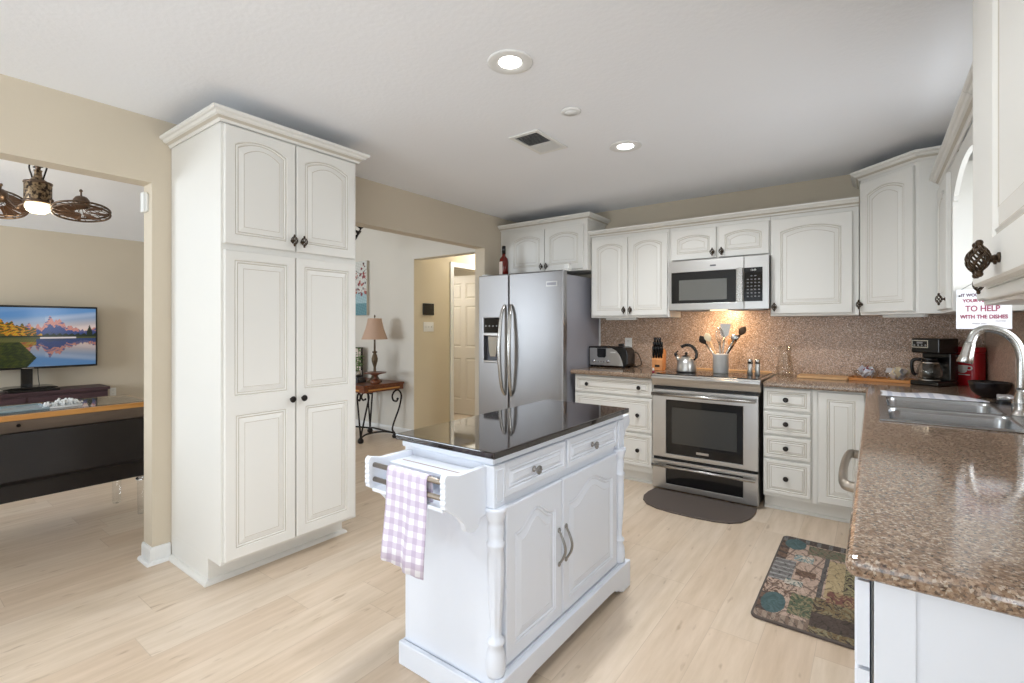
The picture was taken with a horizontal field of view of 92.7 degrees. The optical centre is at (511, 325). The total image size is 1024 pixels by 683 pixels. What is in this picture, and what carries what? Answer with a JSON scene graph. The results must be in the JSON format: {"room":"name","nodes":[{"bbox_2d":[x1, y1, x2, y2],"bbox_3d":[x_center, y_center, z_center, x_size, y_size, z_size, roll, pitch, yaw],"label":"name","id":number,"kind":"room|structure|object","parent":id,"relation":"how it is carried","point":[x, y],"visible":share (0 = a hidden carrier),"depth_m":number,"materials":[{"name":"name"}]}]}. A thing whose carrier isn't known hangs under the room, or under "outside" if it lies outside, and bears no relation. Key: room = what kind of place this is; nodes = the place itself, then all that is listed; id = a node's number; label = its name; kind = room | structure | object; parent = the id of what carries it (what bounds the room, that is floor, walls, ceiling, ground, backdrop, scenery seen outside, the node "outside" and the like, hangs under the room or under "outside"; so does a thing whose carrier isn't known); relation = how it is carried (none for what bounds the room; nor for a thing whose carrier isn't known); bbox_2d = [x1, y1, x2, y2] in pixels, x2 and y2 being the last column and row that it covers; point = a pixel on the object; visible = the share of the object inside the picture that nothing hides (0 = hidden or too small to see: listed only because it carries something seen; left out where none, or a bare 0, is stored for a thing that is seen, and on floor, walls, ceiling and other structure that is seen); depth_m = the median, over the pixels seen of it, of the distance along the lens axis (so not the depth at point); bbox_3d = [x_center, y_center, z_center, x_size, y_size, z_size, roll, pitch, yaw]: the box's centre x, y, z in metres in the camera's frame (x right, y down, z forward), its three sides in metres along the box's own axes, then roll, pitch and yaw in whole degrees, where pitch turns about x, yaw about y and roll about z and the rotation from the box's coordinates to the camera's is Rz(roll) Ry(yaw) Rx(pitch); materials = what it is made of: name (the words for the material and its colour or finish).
{"room":"kitchen","nodes":[
{"label":"kitchen","id":0,"kind":"room"},
{"bbox_2d":[0,225,143,398],"bbox_3d":[-6.448,0.000,5.281,0.150,2.600,7.200,0,0,37],"label":"wall","id":1,"kind":"structure","parent":0,"point":[38,267],"depth_m":6.38,"materials":[{"name":"beige paint"}]},
{"bbox_2d":[110,388,115,395],"bbox_3d":[-5.383,0.890,6.583,0.009,0.114,0.070,0,0,37],"label":"wall outlet","id":2,"kind":"object","parent":1,"relation":"attached to","point":[112,390],"visible":0.76,"depth_m":6.58,"materials":[{"name":"white plastic"}]},
{"bbox_2d":[0,159,143,241],"bbox_3d":[-4.503,-1.920,3.745,5.105,1.560,7.350,0,0,37],"label":"ceiling","id":3,"kind":"structure","parent":0,"point":[126,222],"depth_m":5.71,"materials":[{"name":"white paint"}]},
{"bbox_2d":[0,164,111,222],"bbox_3d":[-4.349,-1.369,4.512,1.208,0.782,0.428,0,0,3],"label":"ceiling fan","id":4,"kind":"object","parent":3,"relation":"hanging from","point":[37,192],"visible":0.93,"depth_m":4.47,"materials":[{"name":"brown metal"}]},
{"bbox_2d":[356,226,362,238],"bbox_3d":[-1.921,-1.552,5.098,0.715,1.370,0.813,0,0,37],"label":"chandelier","id":5,"kind":"object","parent":3,"relation":"hanging from","point":[360,228],"visible":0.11,"depth_m":5.05,"materials":[{"name":"black metal"}]},
{"bbox_2d":[0,74,515,546],"bbox_3d":[-2.176,-0.675,2.492,0.125,3.950,7.810,0,0,37],"label":"wall","id":6,"kind":"structure","parent":0,"point":[41,126],"depth_m":2.69,"materials":[{"name":"beige paint"}]},
{"bbox_2d":[141,192,148,212],"bbox_3d":[-2.035,-0.685,2.703,0.058,0.110,0.022,0,0,37],"label":"sensor","id":7,"kind":"object","parent":6,"relation":"attached to","point":[144,195],"visible":1,"depth_m":2.69,"materials":[{"name":"white plastic"}]},
{"bbox_2d":[137,556,169,567],"bbox_3d":[-1.990,1.291,2.717,0.157,0.018,0.117,0,0,37],"label":"trim","id":8,"kind":"structure","parent":6,"relation":"attached to","point":[142,560],"depth_m":2.67,"materials":[{"name":"white wood"}]},
{"bbox_2d":[141,542,170,562],"bbox_3d":[-1.991,1.255,2.727,0.143,0.090,0.103,0,0,37],"label":"baseboard","id":9,"kind":"structure","parent":6,"relation":"attached to","point":[150,554],"depth_m":2.69,"materials":[{"name":"white wood"}]},
{"bbox_2d":[356,419,410,433],"bbox_3d":[-4.837,1.255,4.012,3.950,0.090,7.080,0,0,37],"label":"baseboard","id":10,"kind":"structure","parent":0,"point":[366,424],"depth_m":6.00,"materials":[{"name":"white wood"}]},
{"bbox_2d":[356,226,474,429],"bbox_3d":[-2.349,-0.675,6.648,5.105,3.950,0.120,0,0,37],"label":"wall","id":11,"kind":"structure","parent":0,"point":[390,256],"depth_m":5.90,"materials":[{"name":"beige paint"}]},
{"bbox_2d":[356,260,368,315],"bbox_3d":[-2.064,-0.480,6.337,0.615,0.690,0.036,0,0,37],"label":"canvas painting","id":12,"kind":"object","parent":11,"relation":"attached to","point":[362,267],"visible":0.37,"depth_m":6.19,"materials":[{"name":"multicoloured fabric"}]},
{"bbox_2d":[0,413,854,682],"bbox_3d":[-2.038,1.350,3.504,9.450,0.100,10.000,0,0,37],"label":"floor","id":13,"kind":"structure","parent":0,"point":[78,604],"depth_m":2.25,"materials":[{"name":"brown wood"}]},
{"bbox_2d":[0,384,109,405],"bbox_3d":[-5.949,1.032,5.434,0.440,0.535,2.240,0,0,37],"label":"media console","id":14,"kind":"object","parent":13,"relation":"on","point":[92,390],"visible":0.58,"depth_m":5.80,"materials":[{"name":"brown wood"}]},
{"bbox_2d":[5,387,59,393],"bbox_3d":[-5.608,0.751,5.716,0.160,0.028,0.440,0,0,37],"label":"soundbar","id":15,"kind":"object","parent":14,"relation":"on","point":[51,388],"visible":0.8,"depth_m":5.66,"materials":[{"name":"black plastic"}]},
{"bbox_2d":[0,305,96,391],"bbox_3d":[-5.709,0.261,5.748,0.340,1.008,1.310,0,0,37],"label":"television","id":16,"kind":"object","parent":14,"relation":"on","point":[31,337],"visible":1,"depth_m":5.88,"materials":[{"name":"black plastic"}]},
{"bbox_2d":[0,384,57,390],"bbox_3d":[-5.687,0.720,5.744,0.300,0.020,0.460,0,0,37],"label":"shelf","id":17,"kind":"object","parent":16,"relation":"attached to","point":[22,386],"depth_m":5.73,"materials":[{"name":"black plastic"}]},
{"bbox_2d":[0,394,143,506],"bbox_3d":[-3.484,0.909,2.550,0.546,0.780,2.545,0,0,37],"label":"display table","id":18,"kind":"object","parent":13,"relation":"on","point":[43,452],"visible":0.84,"depth_m":3.08,"materials":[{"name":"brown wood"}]},
{"bbox_2d":[0,403,49,413],"bbox_3d":[-3.181,0.512,2.895,0.260,0.012,0.600,0,0,37],"label":"glass tray","id":19,"kind":"object","parent":18,"relation":"on","point":[36,406],"visible":0.94,"depth_m":3.04,"materials":[{"name":"blue"}]},
{"bbox_2d":[43,398,82,407],"bbox_3d":[-2.888,0.490,3.140,0.080,0.058,0.199,0,0,37],"label":"ornament","id":20,"kind":"object","parent":18,"relation":"on","point":[58,403],"visible":1,"depth_m":3.13,"materials":[{"name":"white"}]},
{"bbox_2d":[159,102,369,587],"bbox_3d":[-1.408,0.126,2.843,0.681,2.348,0.884,0,0,37],"label":"pantry cabinet","id":21,"kind":"object","parent":13,"relation":"on","point":[263,212],"visible":1,"depth_m":2.59,"materials":[{"name":"white wood"}]},
{"bbox_2d":[356,378,403,443],"bbox_3d":[-1.867,0.975,5.817,1.090,0.650,0.579,0,0,37],"label":"console table","id":22,"kind":"object","parent":13,"relation":"on","point":[367,388],"visible":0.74,"depth_m":5.53,"materials":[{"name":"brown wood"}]},
{"bbox_2d":[356,347,362,376],"bbox_3d":[-2.018,0.459,6.226,0.340,0.380,0.020,0,0,37],"label":"picture frame","id":23,"kind":"object","parent":22,"relation":"on","point":[361,348],"visible":0.31,"depth_m":6.13,"materials":[{"name":"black metal"}]},
{"bbox_2d":[356,377,365,382],"bbox_3d":[-1.792,0.619,5.637,0.185,0.060,0.120,0,0,37],"label":"box","id":24,"kind":"object","parent":22,"relation":"on","point":[358,379],"visible":0.64,"depth_m":5.58,"materials":[{"name":"grey"}]},
{"bbox_2d":[356,348,364,376],"bbox_3d":[-1.769,0.417,5.607,0.156,0.343,0.204,0,0,-22],"label":"vine","id":25,"kind":"object","parent":24,"relation":"on","point":[358,372],"visible":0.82,"depth_m":5.60,"materials":[{"name":"green plant"}]},
{"bbox_2d":[356,370,361,376],"bbox_3d":[-1.786,0.551,5.633,0.100,0.075,0.100,0,0,37],"label":"vase","id":26,"kind":"object","parent":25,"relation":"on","point":[358,372],"depth_m":5.60,"materials":[{"name":"silver metal"}]},
{"bbox_2d":[362,315,387,382],"bbox_3d":[-1.594,0.260,5.665,0.300,0.778,0.300,0,0,37],"label":"table lamp","id":27,"kind":"object","parent":22,"relation":"on","point":[374,330],"visible":0.88,"depth_m":5.59,"materials":[{"name":"beige fabric"}]},
{"bbox_2d":[364,371,385,383],"bbox_3d":[-1.541,0.585,5.501,0.250,0.128,0.250,0,0,37],"label":"dish","id":28,"kind":"object","parent":22,"relation":"on","point":[375,374],"visible":1,"depth_m":5.47,"materials":[{"name":"brown wood"}]},
{"bbox_2d":[365,399,629,682],"bbox_3d":[0.059,0.858,2.143,0.510,0.885,1.391,0,0,37],"label":"kitchen island","id":29,"kind":"object","parent":13,"relation":"on","point":[524,540],"visible":0.99,"depth_m":1.80,"materials":[{"name":"white wood"}]},
{"bbox_2d":[381,464,432,579],"bbox_3d":[-0.346,0.632,1.589,0.194,0.323,0.061,0,0,37],"label":"dish towel","id":30,"kind":"object","parent":29,"relation":"hanging from","point":[405,516],"visible":0.98,"depth_m":1.58,"materials":[{"name":"purple fabric"}]},
{"bbox_2d":[372,483,445,512],"bbox_3d":[-0.294,0.569,1.673,0.341,0.013,0.187,0,0,37],"label":"shelf","id":31,"kind":"object","parent":29,"relation":"attached to","point":[376,487],"depth_m":1.66,"materials":[{"name":"white wood"}]},
{"bbox_2d":[390,455,471,476],"bbox_3d":[-0.272,0.494,1.704,0.341,0.012,0.112,0,0,37],"label":"shelf","id":32,"kind":"object","parent":29,"relation":"attached to","point":[434,465],"depth_m":1.72,"materials":[{"name":"white wood"}]},
{"bbox_2d":[396,399,628,459],"bbox_3d":[0.071,0.426,2.177,0.490,0.023,1.092,0,0,37],"label":"island countertop","id":33,"kind":"structure","parent":29,"relation":"on","point":[494,435],"depth_m":2.00,"materials":[{"name":"black stone"}]},
{"bbox_2d":[479,264,598,414],"bbox_3d":[0.245,0.359,4.830,0.975,1.842,0.810,0,0,37],"label":"refrigerator","id":34,"kind":"object","parent":13,"relation":"on","point":[535,328],"visible":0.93,"depth_m":4.54,"materials":[{"name":"grey metal"}]},
{"bbox_2d":[499,246,507,274],"bbox_3d":[-0.082,-0.632,4.866,0.092,0.330,0.093,0,0,37],"label":"liquor bottle","id":35,"kind":"object","parent":34,"relation":"on","point":[503,262],"visible":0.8,"depth_m":4.83,"materials":[{"name":"red glass"}]},
{"bbox_2d":[575,374,653,483],"bbox_3d":[1.015,0.864,4.380,0.722,0.872,0.625,0,0,37],"label":"base cabinet","id":36,"kind":"object","parent":13,"relation":"on","point":[634,394],"visible":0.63,"depth_m":4.06,"materials":[{"name":"white wood"}]},
{"bbox_2d":[570,366,671,378],"bbox_3d":[1.002,0.406,4.383,0.746,0.040,0.635,0,0,37],"label":"countertop","id":37,"kind":"structure","parent":36,"relation":"on","point":[631,372],"depth_m":4.23,"materials":[{"name":"stone"}]},
{"bbox_2d":[589,346,634,367],"bbox_3d":[0.937,0.289,4.617,0.394,0.193,0.196,0,0,37],"label":"toaster","id":38,"kind":"object","parent":37,"relation":"on","point":[614,356],"visible":0.99,"depth_m":4.54,"materials":[{"name":"black plastic"}]},
{"bbox_2d":[652,337,665,370],"bbox_3d":[1.291,0.242,4.286,0.090,0.286,0.176,0,0,29],"label":"knife block","id":39,"kind":"object","parent":37,"relation":"on","point":[658,352],"visible":0.98,"depth_m":4.23,"materials":[{"name":"brown wood"}]},
{"bbox_2d":[643,488,756,523],"bbox_3d":[1.309,1.294,3.505,0.765,0.010,0.440,0,0,37],"label":"mat","id":40,"kind":"object","parent":13,"relation":"on","point":[692,506],"visible":1,"depth_m":3.47,"materials":[{"name":"brown"}]},
{"bbox_2d":[651,368,774,506],"bbox_3d":[1.608,0.822,3.903,0.788,0.916,0.676,0,0,37],"label":"range oven","id":41,"kind":"object","parent":13,"relation":"on","point":[708,425],"depth_m":3.65,"materials":[{"name":"silver metal"}]},
{"bbox_2d":[674,343,697,372],"bbox_3d":[1.427,0.260,3.997,0.160,0.235,0.160,0,0,-13],"label":"tea kettle","id":42,"kind":"object","parent":41,"relation":"on","point":[686,363],"visible":1,"depth_m":3.95,"materials":[{"name":"silver metal"}]},
{"bbox_2d":[652,369,774,381],"bbox_3d":[1.612,0.389,3.909,0.788,0.011,0.600,0,0,37],"label":"cooktop","id":43,"kind":"object","parent":41,"relation":"in","point":[701,375],"depth_m":3.73,"materials":[{"name":"silver metal"}]},
{"bbox_2d":[713,353,728,373],"bbox_3d":[1.669,0.300,3.904,0.122,0.155,0.122,0,0,37],"label":"utensil crock","id":44,"kind":"object","parent":41,"relation":"on","point":[720,361],"visible":0.94,"depth_m":3.86,"materials":[{"name":"grey ceramic"}]},
{"bbox_2d":[699,336,712,353],"bbox_3d":[1.624,0.219,3.954,0.220,0.277,0.018,0,0,45],"label":"serving spoon","id":45,"kind":"object","parent":44,"relation":"in","point":[702,340],"visible":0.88,"depth_m":4.00,"materials":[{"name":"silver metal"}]},
{"bbox_2d":[704,333,715,353],"bbox_3d":[1.621,0.205,3.916,0.156,0.303,0.018,0,0,42],"label":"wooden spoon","id":46,"kind":"object","parent":44,"relation":"in","point":[707,337],"visible":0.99,"depth_m":3.94,"materials":[{"name":"brown wood"}]},
{"bbox_2d":[715,327,722,353],"bbox_3d":[1.661,0.182,3.911,0.063,0.343,0.062,0,0,37],"label":"whisk","id":47,"kind":"object","parent":44,"relation":"in","point":[718,328],"visible":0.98,"depth_m":3.90,"materials":[{"name":"silver metal"}]},
{"bbox_2d":[720,323,730,353],"bbox_3d":[1.706,0.166,3.911,0.080,0.375,0.042,0,0,37],"label":"slotted spatula","id":48,"kind":"object","parent":44,"relation":"in","point":[725,328],"visible":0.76,"depth_m":3.92,"materials":[{"name":"silver metal"}]},
{"bbox_2d":[725,335,738,353],"bbox_3d":[1.718,0.213,3.883,0.166,0.287,0.036,0,0,37],"label":"ladle","id":49,"kind":"object","parent":44,"relation":"in","point":[733,337],"visible":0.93,"depth_m":3.85,"materials":[{"name":"silver metal"}]},
{"bbox_2d":[727,326,745,353],"bbox_3d":[1.749,0.180,3.900,0.224,0.355,0.019,0,0,25],"label":"server","id":50,"kind":"object","parent":44,"relation":"in","point":[742,330],"visible":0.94,"depth_m":3.87,"materials":[{"name":"brown wood"}]},
{"bbox_2d":[747,359,752,374],"bbox_3d":[1.828,0.316,3.749,0.036,0.122,0.036,0,0,37],"label":"spice shaker","id":51,"kind":"object","parent":41,"relation":"on","point":[749,361],"visible":1,"depth_m":3.73,"materials":[{"name":"silver metal"}]},
{"bbox_2d":[755,359,759,375],"bbox_3d":[1.871,0.316,3.717,0.036,0.122,0.036,0,0,37],"label":"spice shaker","id":52,"kind":"object","parent":41,"relation":"on","point":[757,361],"visible":1,"depth_m":3.70,"materials":[{"name":"silver metal"}]},
{"bbox_2d":[751,536,854,649],"bbox_3d":[1.560,1.293,2.457,0.475,0.012,1.035,0,0,37],"label":"kitchen mat","id":53,"kind":"object","parent":13,"relation":"on","point":[808,588],"visible":0.8,"depth_m":2.36,"materials":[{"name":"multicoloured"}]},
{"bbox_2d":[763,386,865,522],"bbox_3d":[2.186,0.864,3.511,0.593,0.872,0.625,0,0,37],"label":"base cabinet","id":54,"kind":"object","parent":13,"relation":"on","point":[807,433],"visible":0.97,"depth_m":3.30,"materials":[{"name":"white wood"}]},
{"bbox_2d":[838,449,873,682],"bbox_3d":[1.443,0.866,1.542,0.679,0.868,0.607,0,0,37],"label":"dishwasher","id":55,"kind":"object","parent":13,"relation":"on","point":[847,485],"visible":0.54,"depth_m":1.53,"materials":[{"name":"beige"}]},
{"bbox_2d":[855,576,1023,682],"bbox_3d":[1.069,0.864,0.960,0.627,0.872,0.768,0,0,37],"label":"base cabinet","id":56,"kind":"object","parent":13,"relation":"on","point":[919,637],"visible":0.38,"depth_m":0.78,"materials":[{"name":"white wood"}]},
{"bbox_2d":[763,374,1023,618],"bbox_3d":[1.602,0.406,2.195,1.213,0.040,3.435,0,0,37],"label":"countertop","id":57,"kind":"structure","parent":56,"relation":"on","point":[937,511],"depth_m":1.04,"materials":[{"name":"stone"}]},
{"bbox_2d":[770,346,791,375],"bbox_3d":[2.111,0.270,3.797,0.116,0.232,0.144,0,0,-21],"label":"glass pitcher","id":58,"kind":"object","parent":57,"relation":"on","point":[791,346],"visible":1,"depth_m":3.80,"materials":[{"name":"clear glass"}]},
{"bbox_2d":[797,373,848,380],"bbox_3d":[2.309,0.378,3.626,0.312,0.016,0.225,0,0,37],"label":"cutting board","id":59,"kind":"object","parent":57,"relation":"on","point":[810,376],"visible":0.94,"depth_m":3.57,"materials":[{"name":"brown wood"}]},
{"bbox_2d":[848,375,913,383],"bbox_3d":[2.601,0.376,3.429,0.370,0.020,0.185,0,0,43],"label":"serving tray","id":60,"kind":"object","parent":57,"relation":"on","point":[853,377],"visible":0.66,"depth_m":3.40,"materials":[{"name":"orange wood"}]},
{"bbox_2d":[910,338,957,386],"bbox_3d":[2.750,0.233,3.184,0.212,0.306,0.163,0,0,-19],"label":"coffee maker","id":61,"kind":"object","parent":57,"relation":"on","point":[939,355],"visible":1,"depth_m":3.14,"materials":[{"name":"black plastic"}]},
{"bbox_2d":[880,390,988,401],"bbox_3d":[2.275,0.380,2.655,0.435,0.009,0.251,0,0,37],"label":"cloth","id":62,"kind":"object","parent":57,"relation":"on","point":[887,393],"visible":0.92,"depth_m":2.64,"materials":[{"name":"white fabric"}]},
{"bbox_2d":[878,395,1023,433],"bbox_3d":[1.974,0.470,2.178,0.539,0.183,0.866,0,0,37],"label":"sink","id":63,"kind":"object","parent":57,"relation":"in","point":[989,416],"visible":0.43,"depth_m":2.21,"materials":[{"name":"silver metal"}]},
{"bbox_2d":[957,346,985,385],"bbox_3d":[2.983,0.261,3.191,0.114,0.249,0.154,0,0,-18],"label":"coffee canister","id":64,"kind":"object","parent":57,"relation":"on","point":[977,370],"visible":0.52,"depth_m":3.13,"materials":[{"name":"red metal"}]},
{"bbox_2d":[958,365,972,374],"bbox_3d":[2.931,0.286,3.169,0.002,0.064,0.099,0,0,-18],"label":"picture","id":65,"kind":"object","parent":64,"relation":"attached to","point":[961,368],"depth_m":3.17},
{"bbox_2d":[967,380,1012,397],"bbox_3d":[2.573,0.343,2.630,0.175,0.086,0.175,0,0,37],"label":"bowl","id":66,"kind":"object","parent":57,"relation":"on","point":[983,388],"visible":0.92,"depth_m":2.59,"materials":[{"name":"black ceramic"}]},
{"bbox_2d":[956,325,1023,416],"bbox_3d":[2.123,0.187,2.131,0.210,0.384,0.233,0,0,-31],"label":"kitchen faucet","id":67,"kind":"object","parent":57,"relation":"on","point":[966,355],"visible":1,"depth_m":2.08,"materials":[{"name":"silver metal"}]},
{"bbox_2d":[993,394,1013,404],"bbox_3d":[2.447,0.364,2.418,0.080,0.042,0.140,0,0,37],"label":"soap tray","id":68,"kind":"object","parent":57,"relation":"on","point":[995,399],"visible":0.51,"depth_m":2.39,"materials":[{"name":"black plastic"}]},
{"bbox_2d":[993,397,1010,404],"bbox_3d":[2.447,0.374,2.418,0.080,0.022,0.140,0,0,37],"label":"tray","id":69,"kind":"object","parent":68,"relation":"on","point":[1001,401],"depth_m":2.38,"materials":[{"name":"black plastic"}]},
{"bbox_2d":[414,254,474,428],"bbox_3d":[-0.453,0.080,6.705,0.123,2.440,2.469,0,0,37],"label":"wall","id":70,"kind":"structure","parent":0,"point":[431,276],"depth_m":5.92,"materials":[{"name":"beige paint"}]},
{"bbox_2d":[423,303,433,314],"bbox_3d":[-1.001,-0.200,5.848,0.024,0.140,0.170,0,0,37],"label":"thermostat panel","id":71,"kind":"object","parent":70,"relation":"attached to","point":[428,309],"visible":1,"depth_m":5.83,"materials":[{"name":"black plastic"}]},
{"bbox_2d":[423,322,433,331],"bbox_3d":[-0.998,0.010,5.858,0.016,0.114,0.165,0,0,37],"label":"light switch","id":72,"kind":"object","parent":70,"relation":"attached to","point":[427,326],"visible":1,"depth_m":5.86,"materials":[{"name":"white plastic"}]},
{"bbox_2d":[450,262,474,420],"bbox_3d":[-0.546,0.245,6.568,0.136,2.110,0.940,0,0,37],"label":"trim","id":73,"kind":"structure","parent":70,"relation":"attached to","point":[452,264],"depth_m":6.17,"materials":[{"name":"white wood"}]},
{"bbox_2d":[454,275,474,415],"bbox_3d":[-0.717,0.278,7.102,0.800,2.020,0.103,0,0,33],"label":"door","id":74,"kind":"structure","parent":70,"relation":"in","point":[464,286],"depth_m":7.11,"materials":[{"name":"paint"}]},
{"bbox_2d":[454,269,474,275],"bbox_3d":[0.118,0.080,7.881,3.200,2.440,0.100,0,0,37],"label":"wall","id":75,"kind":"structure","parent":0,"point":[457,272],"depth_m":8.55,"materials":[{"name":"beige paint"}]},
{"bbox_2d":[0,0,972,222],"bbox_3d":[-0.653,-1.190,1.269,3.780,0.100,7.660,0,0,37],"label":"ceiling","id":76,"kind":"structure","parent":0,"point":[718,96],"depth_m":2.24,"materials":[{"name":"white paint"}]},
{"bbox_2d":[487,49,532,74],"bbox_3d":[-0.009,-1.136,2.107,0.196,0.006,0.196,0,0,37],"label":"recessed light","id":77,"kind":"object","parent":76,"relation":"in","point":[507,61],"visible":1,"depth_m":2.10,"materials":[{"name":"white"}]},
{"bbox_2d":[509,129,567,154],"bbox_3d":[0.167,-1.135,3.020,0.210,0.009,0.350,0,0,37],"label":"ceiling vent","id":78,"kind":"object","parent":76,"relation":"in","point":[539,142],"visible":1,"depth_m":3.01,"materials":[{"name":"white plastic"}]},
{"bbox_2d":[561,107,580,115],"bbox_3d":[0.313,-1.133,2.588,0.104,0.014,0.104,0,0,37],"label":"ceiling sensor","id":79,"kind":"object","parent":76,"relation":"attached to","point":[569,111],"visible":1,"depth_m":2.57,"materials":[{"name":"white plastic"}]},
{"bbox_2d":[609,140,641,151],"bbox_3d":[0.719,-1.136,3.091,0.200,0.006,0.200,0,0,37],"label":"recessed light","id":80,"kind":"object","parent":76,"relation":"in","point":[625,145],"visible":1,"depth_m":3.08,"materials":[{"name":"white"}]},
{"bbox_2d":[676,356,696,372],"bbox_3d":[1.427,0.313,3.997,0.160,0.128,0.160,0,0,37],"label":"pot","id":81,"kind":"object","parent":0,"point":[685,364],"depth_m":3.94,"materials":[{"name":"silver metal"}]},
{"bbox_2d":[575,174,860,376],"bbox_3d":[1.734,0.030,4.360,3.930,2.540,0.150,0,0,37],"label":"wall","id":82,"kind":"structure","parent":0,"point":[838,187],"depth_m":4.13,"materials":[{"name":"beige paint"}]},
{"bbox_2d":[498,212,610,274],"bbox_3d":[0.411,-0.786,4.964,1.076,0.523,0.447,0,0,37],"label":"upper cabinet","id":83,"kind":"object","parent":82,"relation":"attached to","point":[547,244],"visible":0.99,"depth_m":4.77,"materials":[{"name":"white wood"}]},
{"bbox_2d":[599,319,600,345],"bbox_3d":[0.881,0.157,4.886,0.023,0.459,0.019,0,0,37],"label":"trim","id":84,"kind":"structure","parent":82,"relation":"attached to","point":[599,319],"depth_m":4.88,"materials":[{"name":"white wood"}]},
{"bbox_2d":[588,221,680,317],"bbox_3d":[1.101,-0.480,4.497,0.796,0.810,0.380,0,0,37],"label":"upper cabinet","id":85,"kind":"object","parent":82,"relation":"attached to","point":[630,272],"visible":1,"depth_m":4.33,"materials":[{"name":"white wood"}]},
{"bbox_2d":[606,318,637,319],"bbox_3d":[1.011,-0.065,4.501,0.300,0.019,0.035,0,0,37],"label":"light bar","id":86,"kind":"object","parent":85,"relation":"attached to","point":[606,318],"visible":0.9,"depth_m":4.48,"materials":[{"name":"white plastic"}]},
{"bbox_2d":[668,208,770,261],"bbox_3d":[1.729,-0.711,4.032,0.765,0.346,0.380,0,0,37],"label":"upper cabinet","id":87,"kind":"object","parent":82,"relation":"attached to","point":[748,237],"visible":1,"depth_m":3.88,"materials":[{"name":"white wood"}]},
{"bbox_2d":[669,254,770,311],"bbox_3d":[1.718,-0.329,4.002,0.750,0.410,0.424,0,0,37],"label":"microwave oven","id":88,"kind":"object","parent":87,"relation":"attached to","point":[743,283],"visible":0.99,"depth_m":3.84,"materials":[{"name":"silver metal"}]},
{"bbox_2d":[601,310,984,378],"bbox_3d":[2.005,0.093,4.050,2.775,0.586,0.021,0,0,37],"label":"backsplash","id":89,"kind":"structure","parent":82,"relation":"attached to","point":[825,345],"depth_m":3.87,"materials":[{"name":"stone"}]},
{"bbox_2d":[625,338,631,346],"bbox_3d":[1.119,0.170,4.689,0.070,0.114,0.009,0,0,37],"label":"wall outlet","id":90,"kind":"object","parent":89,"relation":"attached to","point":[628,341],"visible":0.67,"depth_m":4.68,"materials":[{"name":"white plastic"}]},
{"bbox_2d":[769,196,859,316],"bbox_3d":[2.256,-0.480,3.640,0.546,0.810,0.380,0,0,37],"label":"upper cabinet","id":91,"kind":"object","parent":82,"relation":"attached to","point":[815,255],"visible":1,"depth_m":3.52,"materials":[{"name":"white wood"}]},
{"bbox_2d":[850,142,972,315],"bbox_3d":[2.645,-0.567,3.173,0.731,0.984,0.662,0,0,37],"label":"upper cabinet","id":92,"kind":"object","parent":82,"relation":"attached to","point":[898,199],"visible":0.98,"depth_m":3.07,"materials":[{"name":"white wood"}]},
{"bbox_2d":[883,314,927,317],"bbox_3d":[2.505,-0.065,3.114,0.035,0.019,0.280,0,0,-8],"label":"light bar","id":93,"kind":"object","parent":92,"relation":"attached to","point":[898,315],"visible":0.95,"depth_m":3.09,"materials":[{"name":"white plastic"}]},
{"bbox_2d":[997,396,1013,411],"bbox_3d":[2.201,0.346,2.165,0.068,0.067,0.023,0,0,37],"label":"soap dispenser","id":94,"kind":"object","parent":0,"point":[1012,407],"depth_m":2.16,"materials":[{"name":"silver metal"}]},
{"bbox_3d":[0.925,0.080,0.098,0.150,2.440,7.660,0,0,37],"label":"wall","id":95,"kind":"structure","parent":0,"visible":0},
{"bbox_2d":[929,156,1023,312],"bbox_3d":[2.487,-0.480,2.625,0.347,0.810,0.509,0,0,37],"label":"upper cabinet","id":96,"kind":"object","parent":95,"relation":"attached to","point":[954,219],"visible":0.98,"depth_m":2.52,"materials":[{"name":"white wood"}]},
{"bbox_2d":[938,89,972,201],"bbox_3d":[1.970,-0.757,2.146,0.077,0.254,0.870,0,0,37],"label":"window valance","id":97,"kind":"object","parent":96,"relation":"attached to","point":[962,117],"visible":0.62,"depth_m":2.17,"materials":[{"name":"white wood"}]},
{"bbox_2d":[956,284,1011,328],"bbox_3d":[2.322,-0.115,2.404,0.200,0.259,0.019,0,0,35],"label":"sign","id":98,"kind":"object","parent":96,"relation":"attached to","point":[971,313],"visible":0.84,"depth_m":2.42,"materials":[{"name":"white paper"}]},
{"bbox_2d":[963,62,1023,304],"bbox_3d":[1.491,-0.480,1.282,0.347,0.810,1.075,0,0,37],"label":"upper cabinet","id":99,"kind":"object","parent":95,"relation":"attached to","point":[968,85],"visible":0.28,"depth_m":1.69,"materials":[{"name":"white wood"}]},
{"bbox_2d":[964,0,1023,299],"bbox_3d":[0.905,-0.468,0.610,0.484,0.832,0.794,0,0,37],"label":"upper cabinet","id":100,"kind":"object","parent":95,"relation":"attached to","point":[997,251],"visible":1,"depth_m":0.78,"materials":[{"name":"white wood"}]},
{"bbox_2d":[985,311,1023,395],"bbox_3d":[2.099,0.156,1.827,0.021,0.458,3.436,0,0,37],"label":"backsplash","id":101,"kind":"structure","parent":95,"relation":"attached to","point":[1000,354],"depth_m":2.75,"materials":[{"name":"stone"}]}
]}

